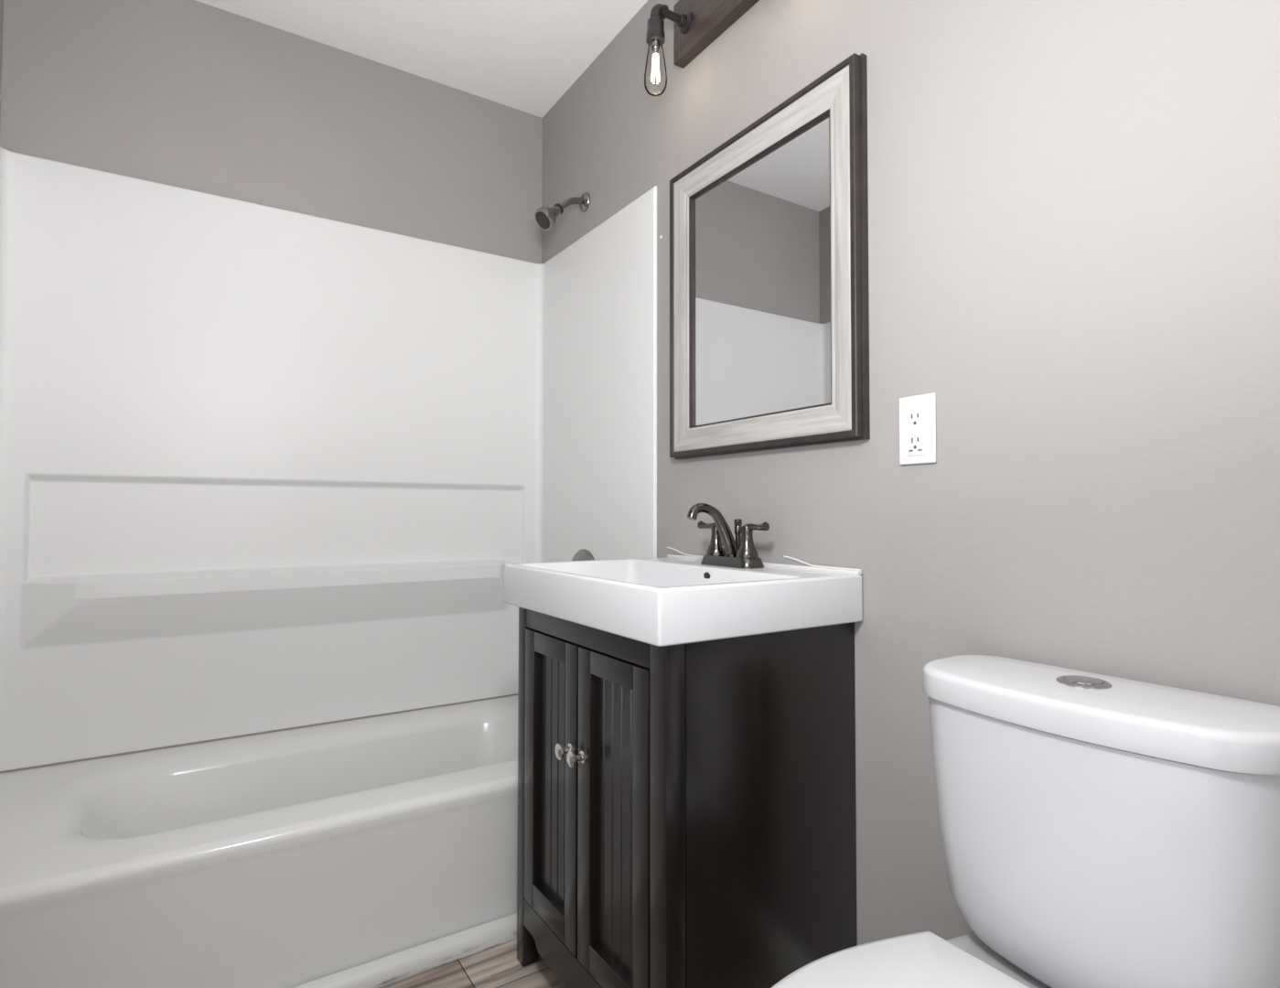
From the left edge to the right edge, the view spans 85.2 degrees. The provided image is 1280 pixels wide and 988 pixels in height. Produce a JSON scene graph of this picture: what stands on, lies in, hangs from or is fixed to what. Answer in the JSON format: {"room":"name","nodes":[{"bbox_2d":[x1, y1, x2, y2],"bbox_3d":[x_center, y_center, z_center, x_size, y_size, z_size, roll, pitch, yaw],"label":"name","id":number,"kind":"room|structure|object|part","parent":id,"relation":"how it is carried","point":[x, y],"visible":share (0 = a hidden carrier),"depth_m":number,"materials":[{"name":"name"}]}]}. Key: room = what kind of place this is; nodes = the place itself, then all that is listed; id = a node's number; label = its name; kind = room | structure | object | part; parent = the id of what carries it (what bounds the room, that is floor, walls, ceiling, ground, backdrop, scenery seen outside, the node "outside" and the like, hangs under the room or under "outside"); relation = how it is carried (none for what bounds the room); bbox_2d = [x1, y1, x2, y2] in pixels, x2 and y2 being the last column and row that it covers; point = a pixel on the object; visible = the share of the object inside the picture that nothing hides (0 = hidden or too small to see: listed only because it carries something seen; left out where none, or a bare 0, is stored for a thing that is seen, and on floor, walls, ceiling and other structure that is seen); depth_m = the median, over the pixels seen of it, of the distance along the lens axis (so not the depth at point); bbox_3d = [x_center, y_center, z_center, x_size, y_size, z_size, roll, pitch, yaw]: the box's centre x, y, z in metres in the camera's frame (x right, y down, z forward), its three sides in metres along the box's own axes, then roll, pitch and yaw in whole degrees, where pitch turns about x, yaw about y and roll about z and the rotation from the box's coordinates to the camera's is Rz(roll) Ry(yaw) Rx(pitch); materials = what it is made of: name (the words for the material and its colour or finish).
{"room":"bathroom","nodes":[
{"label":"bathroom","id":0,"kind":"room"},
{"bbox_2d":[0,0,3,131],"bbox_3d":[-0.780,-0.218,0.370,0.100,2.440,3.150,1,-2,-33],"label":"wall","id":1,"kind":"structure","parent":0,"point":[1,1],"depth_m":1.73,"materials":[{"name":"grey paint"}]},
{"bbox_2d":[0,0,542,263],"bbox_3d":[-1.005,-0.170,2.161,1.675,2.440,0.100,1,-2,-33],"label":"wall","id":2,"kind":"structure","parent":0,"point":[195,95],"depth_m":2.05,"materials":[{"name":"grey paint"}]},
{"bbox_2d":[195,0,647,118],"bbox_3d":[-0.118,-1.466,0.833,1.675,0.080,3.350,1,-2,-33],"label":"ceiling","id":3,"kind":"structure","parent":0,"point":[521,55],"depth_m":2.10,"materials":[{"name":"white paint"}]},
{"bbox_2d":[378,938,565,987],"bbox_3d":[-0.121,1.054,0.765,1.675,0.080,3.350,1,-2,-33],"label":"floor","id":4,"kind":"structure","parent":0,"point":[498,966],"depth_m":1.50,"materials":[{"name":"wood"}]},
{"bbox_2d":[0,695,518,987],"bbox_3d":[-0.778,0.861,1.781,1.471,0.357,0.735,1,-2,-33],"label":"bathtub","id":5,"kind":"object","parent":4,"relation":"on","point":[290,858],"visible":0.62,"depth_m":1.48,"materials":[{"name":"white ceramic"}]},
{"bbox_2d":[0,145,656,773],"bbox_3d":[-0.774,-0.083,1.803,1.473,1.530,0.745,1,-2,-33],"label":"shower surround","id":6,"kind":"object","parent":5,"relation":"on","point":[263,469],"visible":0.84,"depth_m":2.00,"materials":[{"name":"white plastic"}]},
{"bbox_3d":[-1.376,-0.096,1.386,0.009,1.528,0.701,1,-2,-33],"label":"panel","id":7,"kind":"part","parent":6,"relation":"part of","materials":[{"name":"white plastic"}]},
{"bbox_2d":[25,558,510,652],"bbox_3d":[-0.975,0.308,2.058,1.276,0.188,0.073,1,-2,-33],"label":"shelf","id":8,"kind":"object","parent":6,"relation":"attached to","point":[118,608],"depth_m":1.96,"materials":[{"name":"white plastic"}]},
{"bbox_2d":[571,548,594,560],"bbox_3d":[-0.204,0.264,2.189,0.068,0.180,0.180,1,-2,-33],"label":"tub valve","id":9,"kind":"object","parent":6,"relation":"attached to","point":[583,554],"visible":0.12,"depth_m":2.19,"materials":[{"name":"silver metal"}]},
{"bbox_3d":[-0.148,-0.073,2.184,0.009,1.528,0.701,1,-2,-33],"label":"panel","id":10,"kind":"part","parent":6,"relation":"part of","materials":[{"name":"white plastic"}]},
{"bbox_2d":[292,913,516,987],"bbox_3d":[-0.570,1.010,1.456,1.472,0.042,0.030,1,-2,-33],"label":"trim","id":11,"kind":"structure","parent":5,"relation":"attached to","point":[392,968],"depth_m":1.51,"materials":[{"name":"white wood"}]},
{"bbox_2d":[516,606,857,987],"bbox_3d":[0.054,0.637,1.427,0.472,0.788,0.577,1,-2,-33],"label":"vanity cabinet","id":12,"kind":"object","parent":4,"relation":"on","point":[687,818],"visible":0.86,"depth_m":1.22,"materials":[{"name":"brown wood"}]},
{"bbox_3d":[-0.174,0.582,1.435,0.004,0.498,0.156,1,-2,-33],"label":"door panel","id":13,"kind":"part","parent":12,"relation":"part of","materials":[{"name":"brown wood"}]},
{"bbox_3d":[-0.180,0.587,1.431,0.020,0.586,0.242,1,-2,-33],"label":"door","id":14,"kind":"part","parent":12,"relation":"part of","materials":[{"name":"brown wood"}]},
{"bbox_3d":[-0.111,0.919,1.319,0.020,0.078,0.496,1,-2,-33],"label":"rail","id":15,"kind":"part","parent":12,"relation":"part of","materials":[{"name":"brown wood"}]},
{"bbox_3d":[-0.147,0.493,1.335,0.031,0.030,0.031,1,-2,-33],"label":"knob","id":16,"kind":"part","parent":12,"relation":"part of","materials":[{"name":"silver metal"}]},
{"bbox_3d":[-0.120,0.491,1.294,0.031,0.030,0.031,1,-2,-33],"label":"knob","id":17,"kind":"part","parent":12,"relation":"part of","materials":[{"name":"silver metal"}]},
{"bbox_3d":[-0.110,0.264,1.337,0.021,0.048,0.496,1,-2,-33],"label":"rail","id":18,"kind":"part","parent":12,"relation":"part of","materials":[{"name":"brown wood"}]},
{"bbox_3d":[-0.044,0.581,1.223,0.020,0.586,0.241,1,-2,-33],"label":"door","id":19,"kind":"part","parent":12,"relation":"part of","materials":[{"name":"brown wood"}]},
{"bbox_3d":[-0.039,0.576,1.227,0.004,0.498,0.155,1,-2,-33],"label":"door panel","id":20,"kind":"part","parent":12,"relation":"part of","materials":[{"name":"brown wood"}]},
{"bbox_2d":[504,547,862,646],"bbox_3d":[0.052,0.186,1.449,0.469,0.114,0.639,1,-2,-33],"label":"sink","id":21,"kind":"object","parent":12,"relation":"in","point":[672,599],"visible":0.97,"depth_m":1.23,"materials":[{"name":"white ceramic"}]},
{"bbox_2d":[687,503,769,568],"bbox_3d":[0.196,0.088,1.524,0.172,0.136,0.171,0,-2,11],"label":"faucet","id":22,"kind":"object","parent":21,"relation":"on","point":[723,550],"visible":1,"depth_m":1.50,"materials":[{"name":"grey metal"}]},
{"bbox_3d":[0.156,0.072,1.591,0.019,0.022,0.062,1,-2,-33],"label":"lever","id":23,"kind":"part","parent":22,"relation":"part of","materials":[{"name":"grey metal"}]},
{"bbox_3d":[0.158,0.080,1.496,0.138,0.121,0.033,1,-2,-33],"label":"spout","id":24,"kind":"part","parent":22,"relation":"part of","materials":[{"name":"grey metal"}]},
{"bbox_3d":[0.172,0.102,1.566,0.047,0.068,0.047,1,-2,-33],"label":"handle","id":25,"kind":"part","parent":22,"relation":"part of","materials":[{"name":"grey metal"}]},
{"bbox_3d":[0.200,0.146,1.522,0.060,0.022,0.168,1,-2,-33],"label":"plate","id":26,"kind":"part","parent":22,"relation":"part of","materials":[{"name":"grey metal"}]},
{"bbox_3d":[0.216,0.096,1.534,0.017,0.082,0.017,1,-2,-33],"label":"lift rod","id":27,"kind":"part","parent":22,"relation":"part of","materials":[{"name":"grey metal"}]},
{"bbox_3d":[0.228,0.100,1.480,0.047,0.068,0.047,1,-2,-33],"label":"handle","id":28,"kind":"part","parent":22,"relation":"part of","materials":[{"name":"grey metal"}]},
{"bbox_3d":[0.244,0.069,1.457,0.019,0.022,0.062,1,-2,-33],"label":"lever","id":29,"kind":"part","parent":22,"relation":"part of","materials":[{"name":"grey metal"}]},
{"bbox_2d":[771,655,1279,987],"bbox_3d":[0.366,0.621,0.739,0.659,0.782,0.418,1,-2,-33],"label":"toilet","id":30,"kind":"object","parent":4,"relation":"on","point":[1098,831],"visible":1,"depth_m":0.79,"materials":[{"name":"porcelain"},{"name":"chrome metal"}]},
{"bbox_3d":[0.278,0.580,0.682,0.448,0.022,0.376,1,-2,-33],"label":"seat lid","id":31,"kind":"part","parent":30,"relation":"part of","materials":[{"name":"white plastic"}]},
{"bbox_3d":[0.558,0.260,0.873,0.203,0.040,0.418,1,-2,-33],"label":"tank lid","id":32,"kind":"part","parent":30,"relation":"part of","materials":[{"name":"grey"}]},
{"bbox_3d":[0.560,0.450,0.869,0.194,0.334,0.407,1,-2,-33],"label":"tank","id":33,"kind":"part","parent":30,"relation":"part of","materials":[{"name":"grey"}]},
{"bbox_2d":[541,0,1279,945],"bbox_3d":[0.541,-0.194,1.228,0.100,2.440,3.150,1,-2,-33],"label":"wall","id":34,"kind":"structure","parent":0,"point":[1074,205],"depth_m":1.07,"materials":[{"name":"grey paint"}]},
{"bbox_2d":[535,192,590,230],"bbox_3d":[-0.247,-0.903,2.209,0.176,0.150,0.069,1,-2,-33],"label":"shower","id":35,"kind":"object","parent":34,"relation":"attached to","point":[545,217],"visible":1,"depth_m":2.19,"materials":[{"name":"silver metal"}]},
{"bbox_3d":[-0.221,-0.927,2.231,0.102,0.063,0.021,1,-2,-33],"label":"arm","id":36,"kind":"part","parent":35,"relation":"part of","materials":[{"name":"silver metal"}]},
{"bbox_2d":[644,0,759,96],"bbox_3d":[0.186,-1.126,1.564,0.154,0.294,0.508,1,-2,-33],"label":"vanity light","id":37,"kind":"object","parent":34,"relation":"attached to","point":[697,24],"visible":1,"depth_m":1.70,"materials":[{"name":"black metal"}]},
{"bbox_2d":[645,15,665,46],"bbox_3d":[0.038,-1.133,1.703,0.045,0.054,0.045,1,-2,-33],"label":"socket","id":38,"kind":"object","parent":37,"relation":"attached to","point":[655,36],"depth_m":1.69,"materials":[{"name":"black metal"}]},
{"bbox_3d":[0.038,-1.046,1.701,0.057,0.140,0.057,1,-2,-33],"label":"bulb","id":39,"kind":"part","parent":37,"relation":"part of","materials":[{"name":"clear glass"}]},
{"bbox_3d":[0.038,-1.098,1.702,0.021,0.032,0.021,1,-2,-33],"label":"stem","id":40,"kind":"part","parent":37,"relation":"part of","materials":[{"name":"silver metal"}]},
{"bbox_3d":[0.087,-1.189,1.737,0.073,0.050,0.050,1,-2,-33],"label":"pipe arm","id":41,"kind":"part","parent":37,"relation":"part of","materials":[{"name":"black metal"}]},
{"bbox_2d":[669,53,870,459],"bbox_3d":[0.252,-0.461,1.557,0.032,0.730,0.605,1,-2,-33],"label":"wall mirror","id":42,"kind":"object","parent":34,"relation":"attached to","point":[769,310],"visible":1,"depth_m":1.50,"materials":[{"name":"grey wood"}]},
{"bbox_3d":[0.112,-0.456,1.773,0.026,0.696,0.056,1,-2,-33],"label":"frame rail","id":43,"kind":"part","parent":42,"relation":"part of","materials":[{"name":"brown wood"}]},
{"bbox_3d":[0.252,-0.781,1.565,0.026,0.056,0.571,1,-2,-33],"label":"frame rail","id":44,"kind":"part","parent":42,"relation":"part of","materials":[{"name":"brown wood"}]},
{"bbox_2d":[693,116,830,425],"bbox_3d":[0.259,-0.461,1.562,0.007,0.582,0.457,1,-2,-33],"label":"mirror glass","id":45,"kind":"object","parent":42,"relation":"on","point":[762,221],"depth_m":1.53,"materials":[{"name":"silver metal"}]},
{"bbox_3d":[0.252,-0.141,1.548,0.026,0.056,0.571,1,-2,-33],"label":"frame rail","id":46,"kind":"part","parent":42,"relation":"part of","materials":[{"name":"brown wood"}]},
{"bbox_3d":[0.392,-0.467,1.341,0.026,0.696,0.056,1,-2,-33],"label":"frame rail","id":47,"kind":"part","parent":42,"relation":"part of","materials":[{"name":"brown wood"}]},
{"bbox_2d":[899,392,936,464],"bbox_3d":[0.483,-0.112,1.214,0.008,0.120,0.072,1,-2,-33],"label":"wall outlet","id":48,"kind":"object","parent":34,"relation":"attached to","point":[918,413],"visible":1,"depth_m":1.21,"materials":[{"name":"white plastic"}]},
{"bbox_2d":[907,406,925,456],"bbox_3d":[0.481,-0.109,1.213,0.004,0.085,0.033,1,-2,-33],"label":"receptacle","id":49,"kind":"object","parent":48,"relation":"attached to","point":[916,414],"depth_m":1.21,"materials":[{"name":"white plastic"}]}
]}

